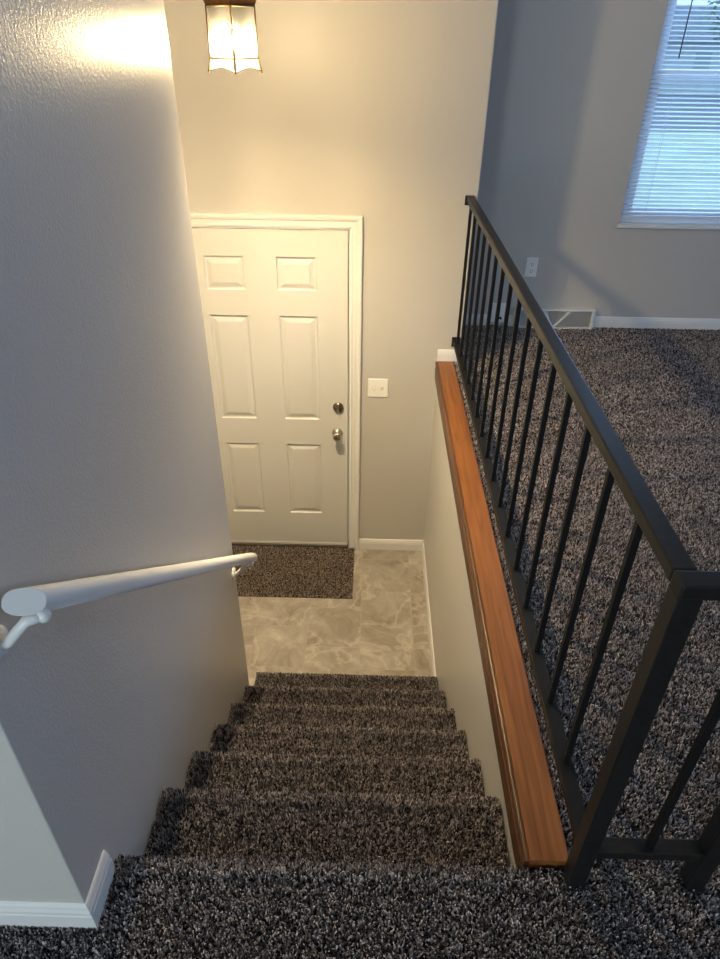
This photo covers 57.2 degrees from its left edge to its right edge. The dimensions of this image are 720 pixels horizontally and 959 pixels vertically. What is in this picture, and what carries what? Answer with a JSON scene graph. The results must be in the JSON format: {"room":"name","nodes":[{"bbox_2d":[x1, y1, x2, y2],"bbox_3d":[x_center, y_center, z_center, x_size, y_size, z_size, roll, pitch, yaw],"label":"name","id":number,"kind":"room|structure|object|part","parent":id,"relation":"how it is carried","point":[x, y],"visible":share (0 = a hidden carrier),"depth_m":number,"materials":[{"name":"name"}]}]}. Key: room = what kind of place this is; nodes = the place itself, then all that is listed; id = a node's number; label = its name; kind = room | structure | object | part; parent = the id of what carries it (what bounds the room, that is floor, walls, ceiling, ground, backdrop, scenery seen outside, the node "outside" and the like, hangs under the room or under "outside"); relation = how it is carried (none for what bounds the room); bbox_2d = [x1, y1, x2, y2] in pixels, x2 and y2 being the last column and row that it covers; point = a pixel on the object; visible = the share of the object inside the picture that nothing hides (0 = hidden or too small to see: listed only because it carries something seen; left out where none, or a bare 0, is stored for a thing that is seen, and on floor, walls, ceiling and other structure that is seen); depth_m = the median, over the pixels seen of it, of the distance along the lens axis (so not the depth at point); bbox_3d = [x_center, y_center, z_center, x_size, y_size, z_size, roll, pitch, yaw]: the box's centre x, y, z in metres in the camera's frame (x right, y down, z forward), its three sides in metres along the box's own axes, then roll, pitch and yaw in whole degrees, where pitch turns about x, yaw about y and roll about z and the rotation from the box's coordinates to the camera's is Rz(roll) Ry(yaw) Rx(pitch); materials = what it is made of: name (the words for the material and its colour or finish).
{"room":"home staircase","nodes":[
{"label":"home staircase","id":0,"kind":"room"},
{"bbox_2d":[0,0,248,902],"bbox_3d":[-1.563,0.041,1.682,2.073,3.815,1.461,1,34,1],"label":"wall","id":1,"kind":"structure","parent":0,"point":[110,458],"depth_m":1.33,"materials":[{"name":"grey paint"}]},
{"bbox_2d":[0,850,114,930],"bbox_3d":[-1.579,0.836,1.394,2.084,0.095,0.116,1,34,1],"label":"baseboard","id":2,"kind":"structure","parent":1,"relation":"attached to","point":[87,915],"depth_m":1.34,"materials":[{"name":"white paint"}]},
{"bbox_2d":[0,553,256,660],"bbox_3d":[-0.486,0.263,1.869,0.086,1.219,1.510,1,34,1],"label":"wall handrail","id":3,"kind":"object","parent":1,"relation":"attached to","point":[35,604],"visible":1,"depth_m":1.10,"materials":[{"name":"white paint"}]},
{"bbox_3d":[-0.471,0.253,1.873,0.050,1.208,1.491,1,34,1],"label":"rail","id":4,"kind":"part","parent":3,"relation":"part of","materials":[{"name":"white paint"}]},
{"bbox_2d":[163,0,498,539],"bbox_3d":[-0.533,-1.320,3.720,2.226,3.815,0.742,1,34,1],"label":"wall","id":5,"kind":"structure","parent":0,"point":[376,110],"depth_m":3.11,"materials":[{"name":"grey paint"}]},
{"bbox_2d":[192,227,347,544],"bbox_3d":[-0.533,-0.408,3.879,0.923,2.039,0.110,1,34,1],"label":"door","id":6,"kind":"structure","parent":5,"relation":"in","point":[274,302],"depth_m":3.77,"materials":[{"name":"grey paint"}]},
{"bbox_3d":[-0.136,-0.264,3.939,0.066,0.066,0.066,1,34,1],"label":"knob","id":7,"kind":"part","parent":6,"relation":"part of","materials":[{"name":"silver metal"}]},
{"bbox_2d":[190,212,362,549],"bbox_3d":[-0.527,-0.464,3.916,1.062,2.136,0.149,1,34,1],"label":"door frame","id":8,"kind":"structure","parent":5,"relation":"attached to","point":[353,224],"depth_m":3.46,"materials":[{"name":"white paint"}]},
{"bbox_2d":[231,542,347,548],"bbox_3d":[-0.539,0.413,4.506,0.920,0.022,0.132,1,34,1],"label":"threshold","id":9,"kind":"object","parent":5,"relation":"in","point":[233,543],"depth_m":4.45,"materials":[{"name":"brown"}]},
{"bbox_2d":[368,379,388,396],"bbox_3d":[0.103,-0.522,3.784,0.117,0.114,0.017,1,34,1],"label":"light switch","id":10,"kind":"object","parent":5,"relation":"attached to","point":[376,387],"visible":1,"depth_m":3.78,"materials":[{"name":"white plastic"}]},
{"bbox_2d":[359,539,422,550],"bbox_3d":[0.207,0.437,4.431,0.434,0.083,0.011,1,34,1],"label":"baseboard","id":11,"kind":"structure","parent":5,"relation":"attached to","point":[376,544],"depth_m":4.42,"materials":[{"name":"white paint"}]},
{"bbox_2d":[238,543,431,685],"bbox_3d":[-0.654,1.190,3.461,2.100,0.100,2.739,1,34,1],"label":"floor","id":12,"kind":"structure","parent":0,"point":[382,629],"depth_m":3.87,"materials":[{"name":"tile"}]},
{"bbox_2d":[232,545,354,598],"bbox_3d":[-0.522,0.591,4.256,0.960,0.006,0.468,1,34,1],"label":"entry rug","id":13,"kind":"object","parent":12,"relation":"on","point":[293,572],"visible":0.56,"depth_m":4.23,"materials":[{"name":"brown carpet"}]},
{"bbox_2d":[145,671,509,867],"bbox_3d":[-0.077,1.081,2.519,0.923,1.149,1.469,1,34,1],"label":"staircase","id":14,"kind":"structure","parent":12,"relation":"on","point":[323,767],"depth_m":2.03,"materials":[{"name":"grey carpet"}]},
{"bbox_2d":[0,324,719,958],"bbox_3d":[1.075,1.052,1.387,7.400,0.194,6.931,1,34,1],"label":"floor","id":15,"kind":"structure","parent":0,"point":[658,389],"depth_m":1.63,"materials":[{"name":"grey carpet"}]},
{"bbox_2d":[451,195,719,895],"bbox_3d":[0.630,-0.239,2.316,0.311,0.895,2.743,1,34,1],"label":"iron railing","id":16,"kind":"object","parent":15,"relation":"on","point":[687,589],"visible":1,"depth_m":1.40,"materials":[{"name":"black metal"}]},
{"bbox_3d":[0.499,0.001,2.505,0.033,0.026,2.696,1,34,1],"label":"rail","id":17,"kind":"part","parent":16,"relation":"part of","materials":[{"name":"black metal"}]},
{"bbox_3d":[0.468,0.874,1.447,0.056,0.020,0.050,1,34,1],"label":"foot plate","id":18,"kind":"part","parent":16,"relation":"part of","materials":[{"name":"black paint"}]},
{"bbox_3d":[0.508,-0.612,2.094,0.037,0.027,2.698,1,34,1],"label":"rail","id":19,"kind":"part","parent":16,"relation":"part of","materials":[{"name":"black metal"}]},
{"bbox_3d":[0.473,0.523,1.210,0.037,0.867,0.037,1,34,1],"label":"post","id":20,"kind":"part","parent":16,"relation":"part of","materials":[{"name":"black metal"}]},
{"bbox_3d":[0.597,0.767,1.371,0.218,0.026,0.033,1,34,1],"label":"rail","id":21,"kind":"part","parent":16,"relation":"part of","materials":[{"name":"black metal"}]},
{"bbox_3d":[0.723,0.880,1.444,0.056,0.020,0.050,1,34,1],"label":"foot plate","id":22,"kind":"part","parent":16,"relation":"part of","materials":[{"name":"black paint"}]},
{"bbox_3d":[0.606,0.156,0.958,0.292,0.027,0.038,1,34,1],"label":"rail","id":23,"kind":"part","parent":16,"relation":"part of","materials":[{"name":"black metal"}]},
{"bbox_3d":[0.728,0.529,1.207,0.037,0.867,0.037,1,34,1],"label":"post","id":24,"kind":"part","parent":16,"relation":"part of","materials":[{"name":"black metal"}]},
{"bbox_2d":[424,390,560,880],"bbox_3d":[0.450,0.712,2.922,0.100,1.361,2.809,1,34,1],"label":"wall","id":25,"kind":"structure","parent":0,"point":[457,657],"depth_m":2.83,"materials":[{"name":"grey paint"}]},
{"bbox_2d":[421,540,435,675],"bbox_3d":[0.405,0.788,3.915,0.011,0.083,1.252,1,34,1],"label":"baseboard","id":26,"kind":"structure","parent":25,"relation":"attached to","point":[432,660],"depth_m":3.89,"materials":[{"name":"white paint"}]},
{"bbox_2d":[437,349,463,361],"bbox_3d":[0.509,-0.846,3.926,0.147,0.098,0.625,1,34,1],"label":"baseboard","id":27,"kind":"structure","parent":25,"relation":"attached to","point":[443,354],"depth_m":3.66,"materials":[{"name":"white paint"}]},
{"bbox_2d":[435,361,568,872],"bbox_3d":[0.443,0.135,2.603,0.102,0.112,2.691,1,34,1],"label":"wooden ledge","id":28,"kind":"object","parent":25,"relation":"on","point":[535,826],"visible":0.84,"depth_m":1.91,"materials":[{"name":"red wood"}]},
{"bbox_2d":[467,0,719,324],"bbox_3d":[2.779,-1.909,3.610,4.374,2.640,0.140,1,34,1],"label":"wall","id":29,"kind":"structure","parent":0,"point":[570,81],"depth_m":3.68,"materials":[{"name":"grey paint"}]},
{"bbox_2d":[490,303,505,321],"bbox_3d":[0.874,-1.043,4.143,0.094,0.122,0.028,1,34,1],"label":"cable jack","id":30,"kind":"object","parent":29,"relation":"attached to","point":[503,305],"visible":0.59,"depth_m":4.15,"materials":[{"name":"white plastic"}]},
{"bbox_2d":[524,257,538,276],"bbox_3d":[1.036,-1.282,3.989,0.070,0.114,0.010,1,34,1],"label":"electrical outlet","id":31,"kind":"object","parent":29,"relation":"attached to","point":[531,263],"visible":1,"depth_m":3.99,"materials":[{"name":"white plastic"}]},
{"bbox_2d":[512,307,595,329],"bbox_3d":[1.216,-1.006,4.145,0.497,0.135,0.052,1,34,1],"label":"air vent","id":32,"kind":"object","parent":29,"relation":"in","point":[565,318],"visible":0.66,"depth_m":4.14,"materials":[{"name":"white metal"}]},
{"bbox_3d":[1.216,-1.016,4.157,0.477,0.117,0.005,1,34,1],"label":"plate","id":33,"kind":"part","parent":32,"relation":"part of","materials":[{"name":"grey metal"}]},
{"bbox_2d":[466,314,719,330],"bbox_3d":[2.715,-0.963,4.159,4.274,0.082,0.011,1,34,1],"label":"baseboard","id":34,"kind":"structure","parent":29,"relation":"attached to","point":[599,321],"depth_m":4.16,"materials":[{"name":"white paint"}]},
{"bbox_2d":[616,0,719,229],"bbox_3d":[1.974,-2.094,3.486,0.942,1.454,0.145,1,34,1],"label":"window","id":35,"kind":"structure","parent":29,"relation":"in","point":[645,223],"depth_m":3.82,"materials":[{"name":"white plastic"}]},
{"bbox_2d":[621,0,719,219],"bbox_3d":[1.973,-2.095,3.448,0.898,1.404,0.043,1,34,1],"label":"window blind","id":36,"kind":"object","parent":35,"relation":"attached to","point":[691,4],"visible":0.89,"depth_m":3.63,"materials":[{"name":"white plastic"}]},
{"bbox_3d":[1.965,-1.525,3.843,0.894,0.016,0.022,1,34,1],"label":"rail","id":37,"kind":"part","parent":36,"relation":"part of","materials":[{"name":"white plastic"}]},
{"bbox_3d":[1.971,-1.857,3.683,0.820,0.727,0.022,1,34,1],"label":"sash","id":38,"kind":"part","parent":35,"relation":"part of","materials":[{"name":"white plastic"}]},
{"bbox_3d":[1.979,-2.417,3.336,0.820,0.661,0.022,1,34,1],"label":"sash","id":39,"kind":"part","parent":35,"relation":"part of","materials":[{"name":"white plastic"}]},
{"bbox_3d":[1.116,-1.108,-0.059,7.620,0.100,7.191,1,34,1],"label":"ceiling","id":40,"kind":"structure","parent":0,"visible":0},
{"bbox_2d":[203,0,262,74],"bbox_3d":[-0.395,-1.732,1.839,0.127,1.025,0.127,23,40,29],"label":"hanging lantern","id":41,"kind":"object","parent":40,"relation":"hanging from","point":[232,30],"visible":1,"depth_m":2.04,"materials":[{"name":"white glass"}]},
{"bbox_3d":[-0.429,-1.375,2.031,0.101,0.136,0.001,23,40,29],"label":"glass panel","id":42,"kind":"part","parent":41,"relation":"part of","materials":[{"name":"white glass"}]},
{"bbox_3d":[-0.359,-1.381,2.041,0.001,0.136,0.101,23,40,29],"label":"glass panel","id":43,"kind":"part","parent":41,"relation":"part of","materials":[{"name":"white glass"}]},
{"label":"outside","id":44,"kind":"structure","parent":0,"visible":0},
{"bbox_2d":[632,90,719,207],"bbox_3d":[16.924,-37.648,61.796,150.000,0.200,136.169,1,34,1],"label":"ground","id":45,"kind":"structure","parent":44,"point":[660,91],"depth_m":18.68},
{"bbox_2d":[659,6,719,90],"bbox_3d":[22.149,-31.901,48.745,14.000,5.000,9.200,1,34,1],"label":"house","id":46,"kind":"structure","parent":45,"relation":"on","point":[677,7],"depth_m":45.91,"materials":[{"name":"blue"}]},
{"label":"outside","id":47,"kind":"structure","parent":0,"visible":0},
{"bbox_2d":[650,93,719,131],"bbox_3d":[16.239,-20.073,35.766,150.000,0.180,23.000,1,34,1],"label":"street","id":48,"kind":"structure","parent":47,"point":[659,95],"depth_m":32.83,"materials":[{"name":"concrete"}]},
{"bbox_2d":[704,1,719,40],"bbox_3d":[22.943,-26.043,38.187,5.806,7.136,5.898,1,34,1],"label":"tree","id":49,"kind":"object","parent":48,"relation":"on","point":[713,2],"visible":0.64,"depth_m":38.78,"materials":[{"name":"green plant"}]}
]}

